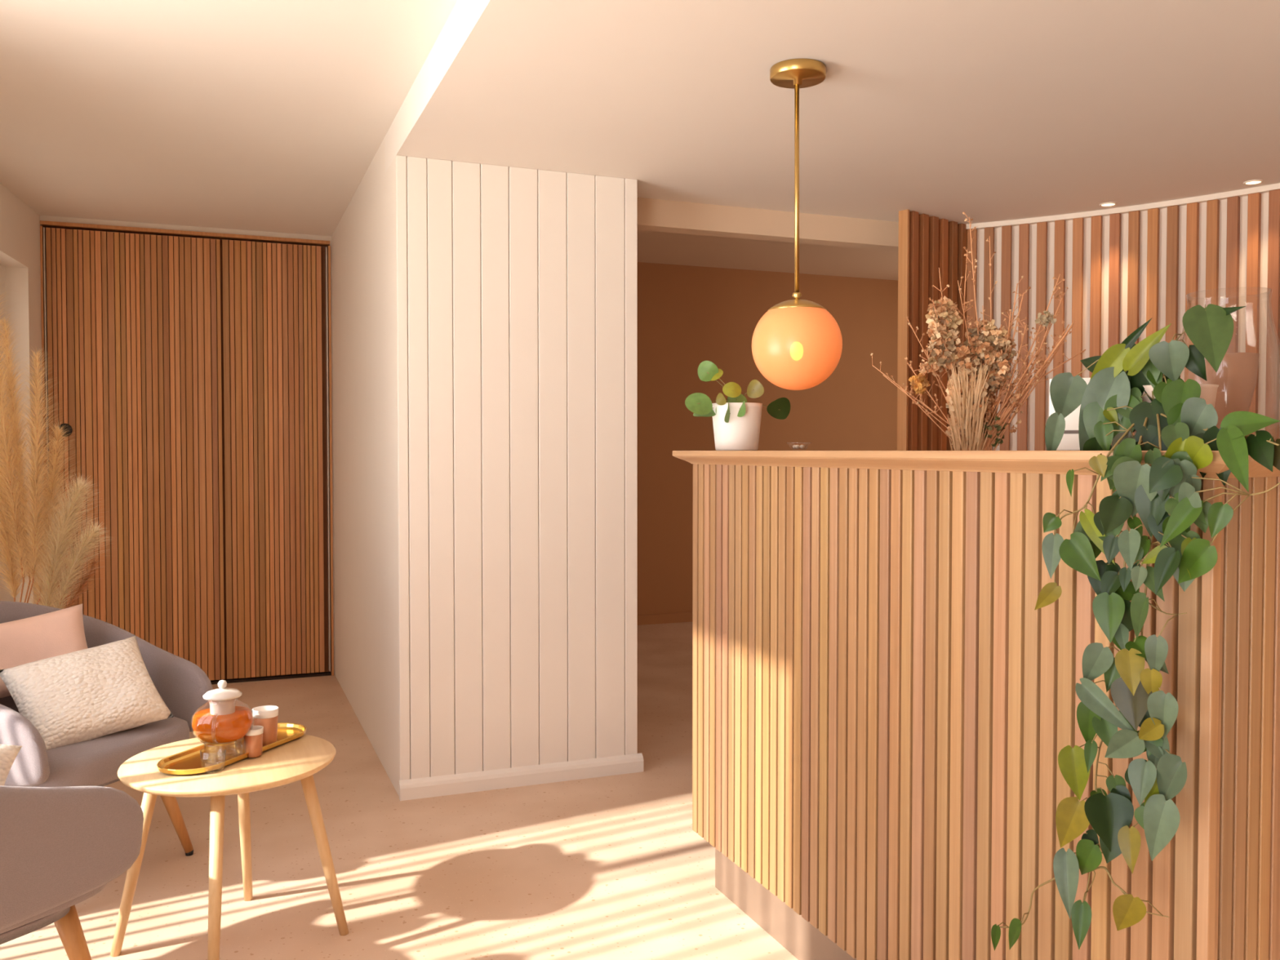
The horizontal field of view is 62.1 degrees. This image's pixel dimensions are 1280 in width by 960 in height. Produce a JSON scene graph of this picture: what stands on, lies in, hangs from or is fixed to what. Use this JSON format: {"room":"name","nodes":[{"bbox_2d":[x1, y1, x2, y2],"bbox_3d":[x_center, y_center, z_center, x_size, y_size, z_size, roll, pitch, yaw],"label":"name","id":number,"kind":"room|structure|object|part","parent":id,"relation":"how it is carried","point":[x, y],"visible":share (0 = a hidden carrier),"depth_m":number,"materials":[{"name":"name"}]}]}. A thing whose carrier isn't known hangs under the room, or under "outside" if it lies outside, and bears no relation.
{"room":"lobby","nodes":[
{"label":"lobby","id":0,"kind":"room"},
{"bbox_2d":[0,182,46,603],"bbox_3d":[-1.621,0.001,1.230,0.313,2.430,9.146,-1,2,-20],"label":"wall","id":1,"kind":"structure","parent":0,"point":[20,224],"depth_m":5.11,"materials":[{"name":"paint"}]},
{"bbox_2d":[40,215,334,675],"bbox_3d":[-3.028,-0.115,5.440,2.799,2.430,0.150,-1,2,-22],"label":"wall","id":2,"kind":"structure","parent":0,"point":[45,218],"depth_m":5.66,"materials":[{"name":"paint"}]},
{"bbox_2d":[40,220,333,684],"bbox_3d":[-2.359,-0.107,5.628,1.404,2.402,0.116,-1,2,-22],"label":"door","id":3,"kind":"structure","parent":2,"relation":"in","point":[193,375],"depth_m":5.64,"materials":[{"name":"brown wood"}]},
{"bbox_3d":[-2.910,-0.253,5.370,0.068,0.068,0.052,-1,2,-22],"label":"knob","id":4,"kind":"part","parent":3,"relation":"part of","materials":[{"name":"black metal"}]},
{"bbox_2d":[0,0,457,236],"bbox_3d":[-0.894,-1.321,1.465,1.749,0.200,9.050,-1,2,-22],"label":"ceiling","id":5,"kind":"structure","parent":0,"point":[253,115],"depth_m":3.61,"materials":[{"name":"paint"}]},
{"bbox_2d":[0,622,798,959],"bbox_3d":[0.747,1.224,2.754,7.800,0.100,10.100,-1,2,-22],"label":"floor","id":6,"kind":"structure","parent":0,"point":[615,867],"depth_m":3.18,"materials":[{"name":"concrete"}]},
{"bbox_2d":[0,785,143,959],"bbox_3d":[-1.467,0.798,2.101,0.705,0.788,0.673,1,2,30],"label":"armchair","id":7,"kind":"object","parent":6,"relation":"on","point":[60,847],"visible":1,"depth_m":2.06,"materials":[{"name":"grey fabric"}]},
{"bbox_2d":[0,743,22,785],"bbox_3d":[-1.494,0.629,2.274,0.292,0.214,0.126,0,2,-15],"label":"cushion","id":8,"kind":"object","parent":7,"relation":"on","point":[8,753],"visible":0.91,"depth_m":2.31,"materials":[{"name":"fabric"}]},
{"bbox_3d":[-1.449,0.874,2.135,0.470,0.035,0.440,1,2,30],"label":"seat","id":9,"kind":"part","parent":7,"relation":"part of","materials":[{"name":"grey fabric"}]},
{"bbox_3d":[-1.169,1.021,2.224,0.135,0.319,0.047,0,2,-2],"label":"leg","id":10,"kind":"part","parent":7,"relation":"part of","materials":[{"name":"brown wood"}]},
{"bbox_2d":[0,600,213,855],"bbox_3d":[-1.742,0.770,3.140,0.673,0.788,0.705,1,2,19],"label":"armchair","id":11,"kind":"object","parent":6,"relation":"on","point":[181,684],"visible":0.5,"depth_m":3.11,"materials":[{"name":"grey fabric"}]},
{"bbox_2d":[0,604,87,697],"bbox_3d":[-1.878,0.533,3.232,0.405,0.280,0.154,-1,2,-31],"label":"cushion","id":12,"kind":"object","parent":11,"relation":"on","point":[60,632],"visible":0.65,"depth_m":3.22,"materials":[{"name":"pink fabric"}]},
{"bbox_2d":[0,635,173,750],"bbox_3d":[-1.597,0.620,3.073,0.225,0.273,0.414,1,2,42],"label":"cushion","id":13,"kind":"object","parent":11,"relation":"on","point":[91,693],"visible":0.94,"depth_m":3.02,"materials":[{"name":"white fabric"}]},
{"bbox_3d":[-1.707,0.846,3.131,0.440,0.035,0.470,1,2,19],"label":"seat","id":14,"kind":"part","parent":11,"relation":"part of","materials":[{"name":"grey fabric"}]},
{"bbox_2d":[31,716,189,786],"bbox_3d":[-1.700,0.781,3.126,0.585,0.116,0.550,1,2,19],"label":"seat cushion","id":15,"kind":"object","parent":11,"relation":"on","point":[96,762],"depth_m":2.94,"materials":[{"name":"grey fabric"}]},
{"bbox_3d":[-1.440,0.993,3.251,0.135,0.319,0.047,-1,2,-38],"label":"leg","id":16,"kind":"part","parent":11,"relation":"part of","materials":[{"name":"brown wood"}]},
{"bbox_2d":[110,734,348,959],"bbox_3d":[-1.036,0.941,2.695,0.514,0.474,0.514,1,2,21],"label":"side table","id":17,"kind":"object","parent":6,"relation":"on","point":[301,757],"visible":0.84,"depth_m":2.62,"materials":[{"name":"brown wood"}]},
{"bbox_3d":[-1.251,0.950,2.639,0.126,0.460,0.033,0,2,-12],"label":"leg","id":18,"kind":"part","parent":17,"relation":"part of","materials":[{"name":"brown wood"}]},
{"bbox_3d":[-0.985,0.955,2.469,0.033,0.460,0.126,0,2,-14],"label":"leg","id":19,"kind":"part","parent":17,"relation":"part of","materials":[{"name":"brown wood"}]},
{"bbox_2d":[156,722,306,775],"bbox_3d":[-1.045,0.693,2.750,0.164,0.017,0.461,1,2,21],"label":"serving tray","id":20,"kind":"object","parent":17,"relation":"on","point":[187,762],"visible":0.83,"depth_m":2.69,"materials":[{"name":"gold metal"}]},
{"bbox_2d":[200,747,226,773],"bbox_3d":[-1.033,0.678,2.573,0.060,0.050,0.060,-1,2,-22],"label":"glass cup","id":21,"kind":"object","parent":20,"relation":"on","point":[224,750],"visible":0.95,"depth_m":2.57,"materials":[{"name":"clear glass"}]},
{"bbox_2d":[202,739,243,763],"bbox_3d":[-1.048,0.678,2.671,0.096,0.044,0.096,-1,2,-22],"label":"glass warmer","id":22,"kind":"object","parent":20,"relation":"on","point":[205,745],"visible":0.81,"depth_m":2.65,"materials":[{"name":"clear glass"}]},
{"bbox_2d":[190,680,254,744],"bbox_3d":[-1.048,0.579,2.668,0.160,0.154,0.150,1,2,37],"label":"glass teapot","id":23,"kind":"object","parent":22,"relation":"on","point":[224,722],"visible":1,"depth_m":2.63,"materials":[{"name":"orange glass"}]},
{"bbox_3d":[-1.048,0.573,2.668,0.092,0.105,0.092,-1,2,-22],"label":"infuser lid","id":24,"kind":"part","parent":23,"relation":"part of","materials":[{"name":"white ceramic"}]},
{"bbox_3d":[-1.048,0.512,2.666,0.022,0.021,0.022,-1,2,-22],"label":"lid knob","id":25,"kind":"part","parent":23,"relation":"part of","materials":[{"name":"white ceramic"}]},
{"bbox_2d":[244,725,263,757],"bbox_3d":[-0.982,0.664,2.697,0.049,0.070,0.049,-1,2,-22],"label":"copper cup","id":26,"kind":"object","parent":20,"relation":"on","point":[253,741],"visible":0.88,"depth_m":2.68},
{"bbox_2d":[252,705,278,746],"bbox_3d":[-0.982,0.648,2.787,0.065,0.098,0.065,-1,2,-22],"label":"copper cup","id":27,"kind":"object","parent":20,"relation":"on","point":[265,716],"visible":0.78,"depth_m":2.76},
{"bbox_3d":[-1.082,0.943,2.903,0.033,0.460,0.126,0,2,-14],"label":"leg","id":28,"kind":"part","parent":17,"relation":"part of","materials":[{"name":"brown wood"}]},
{"bbox_3d":[-0.816,0.947,2.733,0.126,0.460,0.033,0,2,-12],"label":"leg","id":29,"kind":"part","parent":17,"relation":"part of","materials":[{"name":"brown wood"}]},
{"bbox_2d":[672,450,1279,959],"bbox_3d":[0.907,0.558,2.429,1.030,1.250,1.812,-1,2,-22],"label":"reception desk","id":30,"kind":"object","parent":6,"relation":"on","point":[884,707],"depth_m":1.98,"materials":[{"name":"brown wood"}]},
{"bbox_2d":[684,360,790,450],"bbox_3d":[0.262,-0.207,2.972,0.293,0.250,0.168,-1,2,-22],"label":"potted pilea","id":31,"kind":"object","parent":30,"relation":"on","point":[736,423],"visible":0.98,"depth_m":2.94,"materials":[{"name":"plant"}]},
{"bbox_2d":[786,442,811,450],"bbox_3d":[0.427,-0.091,2.859,0.068,0.021,0.068,-1,2,-22],"label":"glass dish","id":32,"kind":"object","parent":30,"relation":"on","point":[794,446],"visible":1,"depth_m":2.85,"materials":[{"name":"clear glass"}]},
{"bbox_2d":[672,450,1279,478],"bbox_3d":[0.891,-0.048,2.406,0.996,0.038,1.812,-1,2,-22],"label":"countertop","id":33,"kind":"structure","parent":30,"relation":"on","point":[1050,462],"depth_m":1.95,"materials":[{"name":"brown wood"}]},
{"bbox_2d":[1048,377,1090,450],"bbox_3d":[0.781,-0.117,1.900,0.090,0.128,0.057,1,2,24],"label":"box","id":34,"kind":"object","parent":30,"relation":"on","point":[1070,439],"visible":0.23,"depth_m":1.88,"materials":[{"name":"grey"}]},
{"bbox_2d":[991,303,1279,951],"bbox_3d":[0.774,0.259,1.555,0.314,1.020,0.502,-1,2,-22],"label":"trailing plant","id":35,"kind":"object","parent":30,"relation":"on","point":[1139,388],"visible":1,"depth_m":1.49,"materials":[{"name":"green plant"}]},
{"bbox_3d":[0.830,-0.096,1.658,0.128,0.100,0.128,-1,2,-22],"label":"pot","id":36,"kind":"part","parent":35,"relation":"part of","materials":[{"name":"white ceramic"}]},
{"bbox_2d":[1179,287,1279,439],"bbox_3d":[1.000,-0.184,1.809,0.164,0.268,0.164,-1,2,-22],"label":"glass vase","id":37,"kind":"object","parent":30,"relation":"on","point":[1271,290],"visible":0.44,"depth_m":1.77,"materials":[{"name":"clear glass"}]},
{"bbox_2d":[1188,352,1259,428],"bbox_3d":[0.994,-0.138,1.815,0.108,0.150,0.108,-1,2,-22],"label":"cup","id":38,"kind":"object","parent":37,"relation":"in","point":[1236,376],"visible":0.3,"depth_m":1.77,"materials":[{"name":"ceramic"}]},
{"bbox_3d":[0.877,0.100,2.724,0.116,0.230,0.116,-1,2,-22],"label":"bottle vase","id":39,"kind":"object","parent":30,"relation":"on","visible":0},
{"bbox_2d":[870,211,1085,450],"bbox_3d":[0.873,-0.235,2.706,0.560,0.878,0.134,0,2,-3],"label":"bouquet","id":40,"kind":"object","parent":39,"relation":"in","point":[971,392],"visible":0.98,"depth_m":2.69,"materials":[{"name":"brown plant"}]},
{"bbox_3d":[-2.396,0.859,4.044,0.250,0.560,0.250,-1,2,-22],"label":"floor vase","id":41,"kind":"object","parent":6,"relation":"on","visible":0},
{"bbox_2d":[0,275,111,608],"bbox_3d":[-2.279,0.008,4.033,0.770,1.644,0.471,1,2,18],"label":"pampas grass","id":42,"kind":"object","parent":41,"relation":"in","point":[51,548],"depth_m":3.94,"materials":[{"name":"beige plant"}]},
{"bbox_2d":[331,137,637,795],"bbox_3d":[-1.058,-0.222,5.510,0.915,2.640,3.371,-1,2,-22],"label":"wall","id":43,"kind":"structure","parent":0,"point":[485,316],"depth_m":3.97,"materials":[{"name":"paint"}]},
{"bbox_2d":[399,752,644,800],"bbox_3d":[-0.517,1.100,4.206,0.937,0.068,0.520,-1,2,-22],"label":"baseboard","id":44,"kind":"structure","parent":43,"relation":"attached to","point":[484,780],"depth_m":3.96,"materials":[{"name":"paint"}]},
{"bbox_2d":[711,402,762,450],"bbox_3d":[0.272,-0.149,2.990,0.144,0.132,0.144,-1,2,-22],"label":"pot","id":45,"kind":"object","parent":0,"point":[734,429],"depth_m":2.93,"materials":[{"name":"white ceramic"}]},
{"bbox_2d":[637,262,897,615],"bbox_3d":[0.556,-0.265,7.945,4.286,2.590,0.240,-1,2,-22],"label":"wall","id":46,"kind":"structure","parent":0,"point":[688,316],"depth_m":7.79,"materials":[{"name":"paint"}]},
{"bbox_2d":[637,611,693,625],"bbox_3d":[0.649,0.998,7.881,3.986,0.070,0.017,-1,2,-22],"label":"baseboard","id":47,"kind":"structure","parent":46,"relation":"attached to","point":[679,617],"depth_m":7.68,"materials":[{"name":"paint"}]},
{"bbox_2d":[637,230,897,279],"bbox_3d":[1.178,-1.573,6.617,4.086,0.100,3.100,-1,2,-22],"label":"ceiling","id":48,"kind":"structure","parent":0,"point":[653,246],"depth_m":7.29,"materials":[{"name":"paint"}]},
{"bbox_2d":[637,197,898,251],"bbox_3d":[1.770,-1.278,5.138,4.086,0.408,0.100,-1,2,-22],"label":"beam","id":49,"kind":"structure","parent":0,"point":[653,215],"depth_m":4.61,"materials":[{"name":"paint"}]},
{"bbox_2d":[384,0,1279,224],"bbox_3d":[2.639,-1.259,1.716,5.001,0.337,6.900,-1,2,-22],"label":"ceiling","id":50,"kind":"structure","parent":0,"point":[986,110],"depth_m":3.15,"materials":[{"name":"paint"}]},
{"bbox_2d":[751,57,842,390],"bbox_3d":[0.431,-0.685,2.912,0.247,0.877,0.247,-1,2,-22],"label":"pendant lamp","id":51,"kind":"object","parent":50,"relation":"hanging from","point":[797,344],"visible":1,"depth_m":2.84,"materials":[{"name":"orange glass"}]},
{"bbox_3d":[0.429,-0.782,2.909,0.016,0.624,0.013,-1,2,-22],"label":"rod","id":52,"kind":"part","parent":51,"relation":"part of","materials":[{"name":"gold metal"}]},
{"bbox_3d":[0.431,-0.370,2.921,0.247,0.247,0.247,-1,2,-22],"label":"lamp shade","id":53,"kind":"part","parent":51,"relation":"part of","materials":[{"name":"orange glass"}]},
{"bbox_2d":[1099,201,1116,206],"bbox_3d":[1.980,-1.165,4.493,0.068,0.006,0.068,-1,2,-22],"label":"recessed light","id":54,"kind":"object","parent":50,"relation":"in","point":[1110,203],"visible":1,"depth_m":4.49,"materials":[{"name":"white"}]},
{"bbox_2d":[1243,179,1263,185],"bbox_3d":[2.379,-1.154,4.122,0.068,0.006,0.068,-1,2,-22],"label":"recessed light","id":55,"kind":"object","parent":50,"relation":"in","point":[1251,182],"visible":1,"depth_m":4.12,"materials":[{"name":"white"}]},
{"bbox_2d":[907,182,1279,450],"bbox_3d":[2.386,-0.004,3.904,2.854,2.293,0.664,2,2,45],"label":"wall","id":56,"kind":"structure","parent":0,"point":[1122,268],"depth_m":4.63,"materials":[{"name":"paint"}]},
{"bbox_2d":[897,208,909,450],"bbox_3d":[1.147,-0.025,4.647,0.016,2.293,0.048,-1,2,-41],"label":"trim","id":57,"kind":"structure","parent":56,"relation":"attached to","point":[904,215],"depth_m":4.62,"materials":[{"name":"brown wood"}]},
{"bbox_3d":[2.478,-1.140,3.898,0.397,0.022,2.825,-1,2,-36],"label":"trim","id":58,"kind":"part","parent":56,"relation":"part of","materials":[{"name":"white paint"}]}
]}

